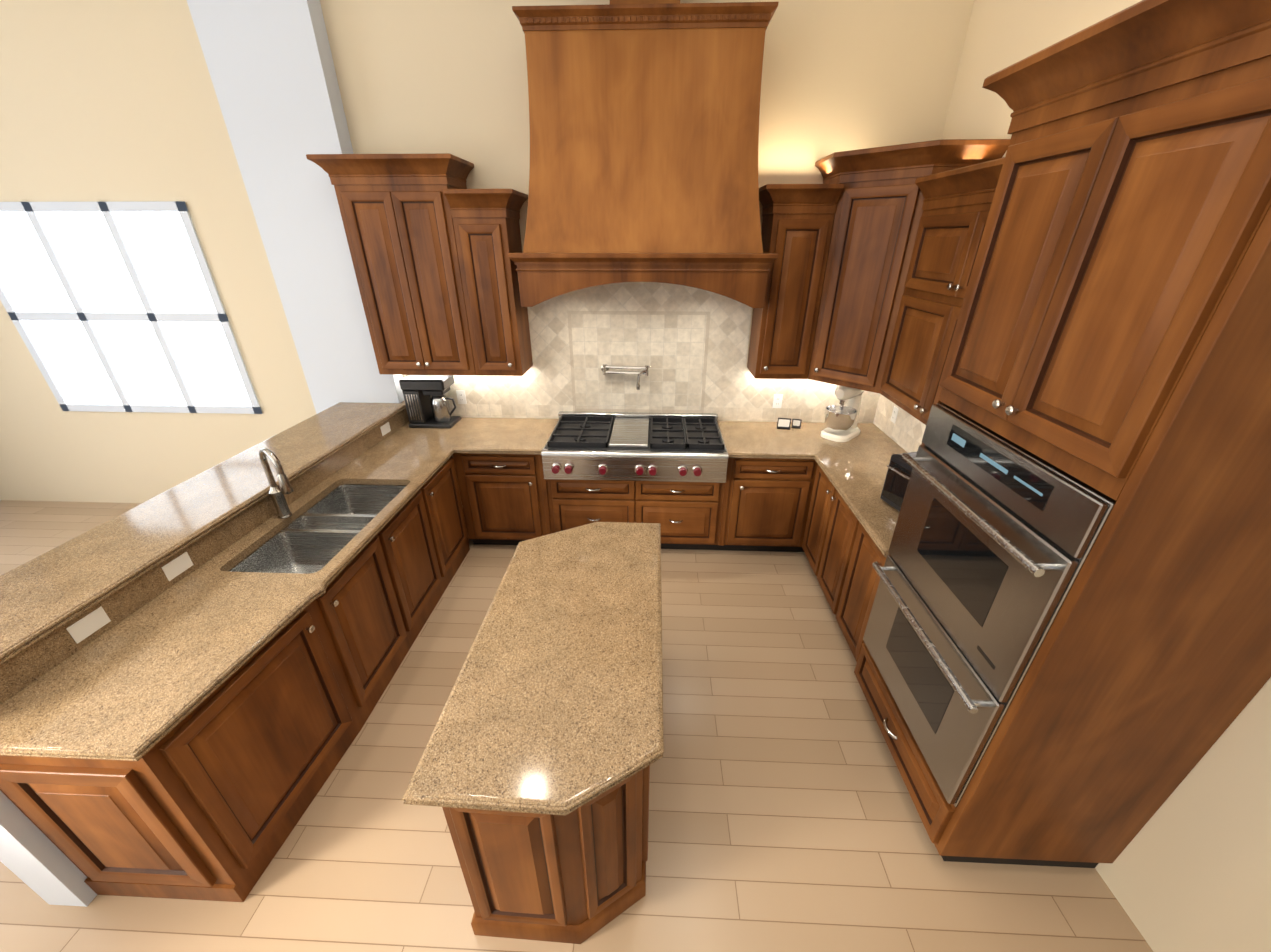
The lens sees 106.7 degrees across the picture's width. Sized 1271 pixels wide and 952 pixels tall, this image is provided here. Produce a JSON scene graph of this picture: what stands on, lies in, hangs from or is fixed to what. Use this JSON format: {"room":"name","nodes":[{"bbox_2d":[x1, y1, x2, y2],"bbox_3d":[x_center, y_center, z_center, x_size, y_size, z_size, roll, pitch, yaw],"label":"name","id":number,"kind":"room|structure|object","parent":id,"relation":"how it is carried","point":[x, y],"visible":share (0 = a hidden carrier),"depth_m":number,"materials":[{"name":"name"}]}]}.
{"room":"kitchen","nodes":[
{"label":"kitchen","id":0,"kind":"room"},
{"bbox_2d":[187,0,403,413],"bbox_3d":[-2.244,-1.330,3.512,0.712,3.720,0.140,1,27,2],"label":"wall","id":1,"kind":"structure","parent":0,"point":[271,67],"depth_m":3.09,"materials":[{"name":"white paint"}]},
{"bbox_2d":[0,0,973,506],"bbox_3d":[-2.026,-1.379,3.612,8.140,3.720,0.100,1,27,2],"label":"wall","id":2,"kind":"structure","parent":0,"point":[108,100],"depth_m":3.07,"materials":[{"name":"beige paint"}]},
{"bbox_2d":[0,201,261,413],"bbox_3d":[-4.046,-1.245,3.699,1.760,1.560,0.021,1,27,2],"label":"dining room window","id":3,"kind":"structure","parent":2,"relation":"attached to","point":[113,307],"depth_m":3.67,"materials":[{"name":"white glass"}]},
{"bbox_2d":[306,153,475,374],"bbox_3d":[-1.526,-1.403,3.293,0.876,1.348,0.406,1,27,2],"label":"wall cabinet","id":4,"kind":"object","parent":2,"relation":"attached to","point":[396,216],"visible":1,"depth_m":3.11,"materials":[{"name":"brown wood"}]},
{"bbox_2d":[443,189,532,375],"bbox_3d":[-0.953,-1.312,3.312,0.423,1.168,0.406,1,27,2],"label":"wall cabinet","id":5,"kind":"object","parent":2,"relation":"attached to","point":[486,224],"visible":1,"depth_m":3.17,"materials":[{"name":"brown wood"}]},
{"bbox_2d":[402,282,877,422],"bbox_3d":[0.027,-1.008,3.644,3.826,1.210,0.008,1,27,2],"label":"backsplash","id":6,"kind":"structure","parent":2,"relation":"attached to","point":[688,345],"depth_m":3.72,"materials":[{"name":"tile"}]},
{"bbox_2d":[456,390,466,403],"bbox_3d":[-1.429,-0.647,3.880,0.072,0.116,0.007,1,27,2],"label":"electrical outlet","id":7,"kind":"object","parent":6,"relation":"attached to","point":[461,397],"visible":1,"depth_m":3.88,"materials":[{"name":"white plastic"}]},
{"bbox_2d":[601,364,650,389],"bbox_3d":[-0.081,-0.775,3.692,0.401,0.180,0.072,6,27,11],"label":"pot filler","id":8,"kind":"object","parent":6,"relation":"attached to","point":[605,368],"visible":1,"depth_m":3.66,"materials":[{"name":"silver metal"}]},
{"bbox_2d":[772,394,782,407],"bbox_3d":[1.139,-0.599,3.789,0.072,0.116,0.007,1,27,2],"label":"electrical outlet","id":9,"kind":"object","parent":6,"relation":"attached to","point":[777,400],"visible":1,"depth_m":3.79,"materials":[{"name":"white plastic"}]},
{"bbox_2d":[507,0,778,307],"bbox_3d":[0.049,-2.011,2.801,1.610,1.857,0.618,1,27,2],"label":"range hood","id":10,"kind":"object","parent":2,"relation":"attached to","point":[644,126],"visible":1,"depth_m":2.72,"materials":[{"name":"brown wood"}]},
{"bbox_2d":[747,184,843,378],"bbox_3d":[1.010,-1.284,3.238,0.453,1.188,0.406,1,27,2],"label":"wall cabinet","id":11,"kind":"object","parent":2,"relation":"attached to","point":[797,225],"visible":1,"depth_m":3.08,"materials":[{"name":"brown wood"}]},
{"bbox_2d":[808,139,1009,392],"bbox_3d":[1.539,-1.271,3.032,0.768,1.348,0.744,1,27,2],"label":"wall cabinet","id":12,"kind":"object","parent":2,"relation":"attached to","point":[878,214],"visible":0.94,"depth_m":2.84,"materials":[{"name":"brown wood"}]},
{"bbox_2d":[0,500,1152,951],"bbox_3d":[-2.168,1.906,1.303,8.140,0.100,7.170,1,27,2],"label":"floor","id":13,"kind":"structure","parent":0,"point":[784,814],"depth_m":1.97,"materials":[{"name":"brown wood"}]},
{"bbox_2d":[0,594,370,903],"bbox_3d":[-1.717,1.059,1.929,0.647,0.858,0.749,1,27,2],"label":"base cabinet","id":14,"kind":"object","parent":13,"relation":"on","point":[211,797],"depth_m":1.70,"materials":[{"name":"brown wood"}]},
{"bbox_2d":[0,417,483,760],"bbox_3d":[-1.649,0.170,2.678,0.660,0.040,2.901,1,27,2],"label":"countertop","id":15,"kind":"structure","parent":14,"relation":"on","point":[139,684],"depth_m":1.75,"materials":[{"name":"stone"}]},
{"bbox_2d":[0,401,408,703],"bbox_3d":[-2.164,0.102,2.634,0.569,0.200,2.961,1,27,2],"label":"bar","id":16,"kind":"object","parent":15,"relation":"on","point":[59,604],"visible":0.81,"depth_m":2.07,"materials":[{"name":"stone"}]},
{"bbox_2d":[259,448,293,518],"bbox_3d":[-1.824,0.043,2.428,0.198,0.408,0.073,13,29,24],"label":"faucet","id":17,"kind":"object","parent":15,"relation":"on","point":[276,492],"visible":1,"depth_m":2.41,"materials":[{"name":"silver metal"}]},
{"bbox_2d":[228,484,406,573],"bbox_3d":[-1.635,0.356,2.589,0.481,0.210,0.955,1,27,2],"label":"sink","id":18,"kind":"object","parent":15,"relation":"in","point":[321,533],"visible":0.52,"depth_m":2.55,"materials":[{"name":"silver metal"}]},
{"bbox_2d":[399,375,460,427],"bbox_3d":[-1.603,-0.596,3.737,0.364,0.385,0.220,1,27,2],"label":"coffee maker","id":19,"kind":"object","parent":15,"relation":"on","point":[424,409],"visible":0.96,"depth_m":3.68,"materials":[{"name":"black plastic"}]},
{"bbox_2d":[324,528,414,711],"bbox_3d":[-1.692,0.781,2.486,0.647,0.858,0.497,1,27,2],"label":"base cabinet","id":20,"kind":"object","parent":13,"relation":"on","point":[367,603],"depth_m":2.47,"materials":[{"name":"brown wood"}]},
{"bbox_2d":[384,485,447,639],"bbox_3d":[-1.672,0.556,2.938,0.647,0.858,0.514,1,27,2],"label":"base cabinet","id":21,"kind":"object","parent":13,"relation":"on","point":[410,534],"depth_m":2.93,"materials":[{"name":"brown wood"}]},
{"bbox_2d":[424,456,469,584],"bbox_3d":[-1.651,0.323,3.406,0.647,0.858,0.532,1,27,2],"label":"base cabinet","id":22,"kind":"object","parent":13,"relation":"on","point":[444,496],"depth_m":3.37,"materials":[{"name":"brown wood"}]},
{"bbox_2d":[442,765,649,943],"bbox_3d":[-0.263,0.977,2.083,0.657,0.868,1.338,1,27,2],"label":"kitchen island","id":23,"kind":"object","parent":13,"relation":"on","point":[577,876],"visible":0.33,"depth_m":1.51,"materials":[{"name":"brown wood"}]},
{"bbox_2d":[401,522,663,815],"bbox_3d":[-0.247,0.570,1.879,0.702,0.040,1.417,1,27,2],"label":"island countertop","id":24,"kind":"structure","parent":23,"relation":"on","point":[553,704],"depth_m":1.58,"materials":[{"name":"stone"}]},
{"bbox_2d":[453,453,816,551],"bbox_3d":[0.300,0.111,3.822,3.249,0.868,0.663,1,27,2],"label":"base cabinet","id":25,"kind":"object","parent":13,"relation":"on","point":[754,504],"visible":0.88,"depth_m":3.56,"materials":[{"name":"brown wood"}]},
{"bbox_2d":[456,418,558,454],"bbox_3d":[-0.960,-0.317,3.657,0.630,0.040,0.661,1,27,2],"label":"countertop","id":26,"kind":"structure","parent":25,"relation":"on","point":[526,436],"depth_m":3.58,"materials":[{"name":"stone"}]},
{"bbox_2d":[541,411,727,482],"bbox_3d":[0.004,-0.230,3.601,1.296,0.275,0.762,1,27,2],"label":"range","id":27,"kind":"object","parent":25,"relation":"on","point":[640,446],"visible":1,"depth_m":3.35,"materials":[{"name":"silver metal"}]},
{"bbox_2d":[718,421,906,556],"bbox_3d":[1.264,-0.024,3.073,1.258,0.040,1.789,1,27,2],"label":"countertop","id":28,"kind":"structure","parent":25,"relation":"on","point":[854,469],"depth_m":3.29,"materials":[{"name":"stone"}]},
{"bbox_2d":[777,418,790,429],"bbox_3d":[1.165,-0.413,3.711,0.100,0.085,0.030,6,27,11],"label":"plaque","id":29,"kind":"object","parent":28,"relation":"on","point":[783,423],"visible":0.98,"depth_m":3.71,"materials":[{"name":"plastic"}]},
{"bbox_2d":[791,419,801,428],"bbox_3d":[1.272,-0.416,3.734,0.070,0.070,0.030,10,28,20],"label":"plaque","id":30,"kind":"object","parent":28,"relation":"on","point":[796,423],"visible":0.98,"depth_m":3.73,"materials":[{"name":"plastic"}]},
{"bbox_2d":[820,385,864,441],"bbox_3d":[1.566,-0.511,3.524,0.323,0.427,0.323,1,27,2],"label":"stand mixer","id":31,"kind":"object","parent":28,"relation":"on","point":[841,421],"visible":0.9,"depth_m":3.48,"materials":[{"name":"white metal"}]},
{"bbox_2d":[880,452,916,511],"bbox_3d":[1.569,0.097,2.459,0.337,0.290,0.460,-6,27,-12],"label":"toaster oven","id":32,"kind":"object","parent":28,"relation":"on","point":[898,474],"visible":0.19,"depth_m":2.54,"materials":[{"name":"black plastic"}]},
{"bbox_2d":[802,464,886,661],"bbox_3d":[1.558,0.524,2.995,0.660,0.868,1.188,1,27,2],"label":"base cabinet","id":33,"kind":"object","parent":13,"relation":"on","point":[842,551],"visible":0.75,"depth_m":2.87,"materials":[{"name":"brown wood"}]},
{"bbox_2d":[854,0,1270,867],"bbox_3d":[1.476,0.160,1.659,0.742,2.713,1.052,1,27,2],"label":"tall cabinet","id":34,"kind":"object","parent":13,"relation":"on","point":[1064,658],"visible":1,"depth_m":1.32,"materials":[{"name":"brown wood"}]},
{"bbox_2d":[874,0,1270,951],"bbox_3d":[1.848,0.293,0.263,0.100,3.720,7.070,1,27,2],"label":"wall","id":35,"kind":"structure","parent":0,"point":[1188,868],"depth_m":1.57,"materials":[{"name":"beige paint"}]},
{"bbox_2d":[870,393,925,452],"bbox_3d":[1.897,-0.220,2.907,0.007,0.460,1.860,1,27,2],"label":"backsplash","id":36,"kind":"structure","parent":35,"relation":"attached to","point":[907,431],"depth_m":3.42,"materials":[{"name":"tile"}]},
{"bbox_2d":[890,406,898,423],"bbox_3d":[1.914,-0.452,3.495,0.007,0.116,0.072,1,27,2],"label":"electrical outlet","id":37,"kind":"object","parent":36,"relation":"attached to","point":[894,414],"visible":1,"depth_m":3.49,"materials":[{"name":"white plastic"}]},
{"bbox_2d":[880,157,1004,424],"bbox_3d":[1.685,-0.812,2.292,0.406,1.188,1.128,1,27,2],"label":"wall cabinet","id":38,"kind":"object","parent":35,"relation":"attached to","point":[957,203],"depth_m":2.44,"materials":[{"name":"brown wood"}]}
]}

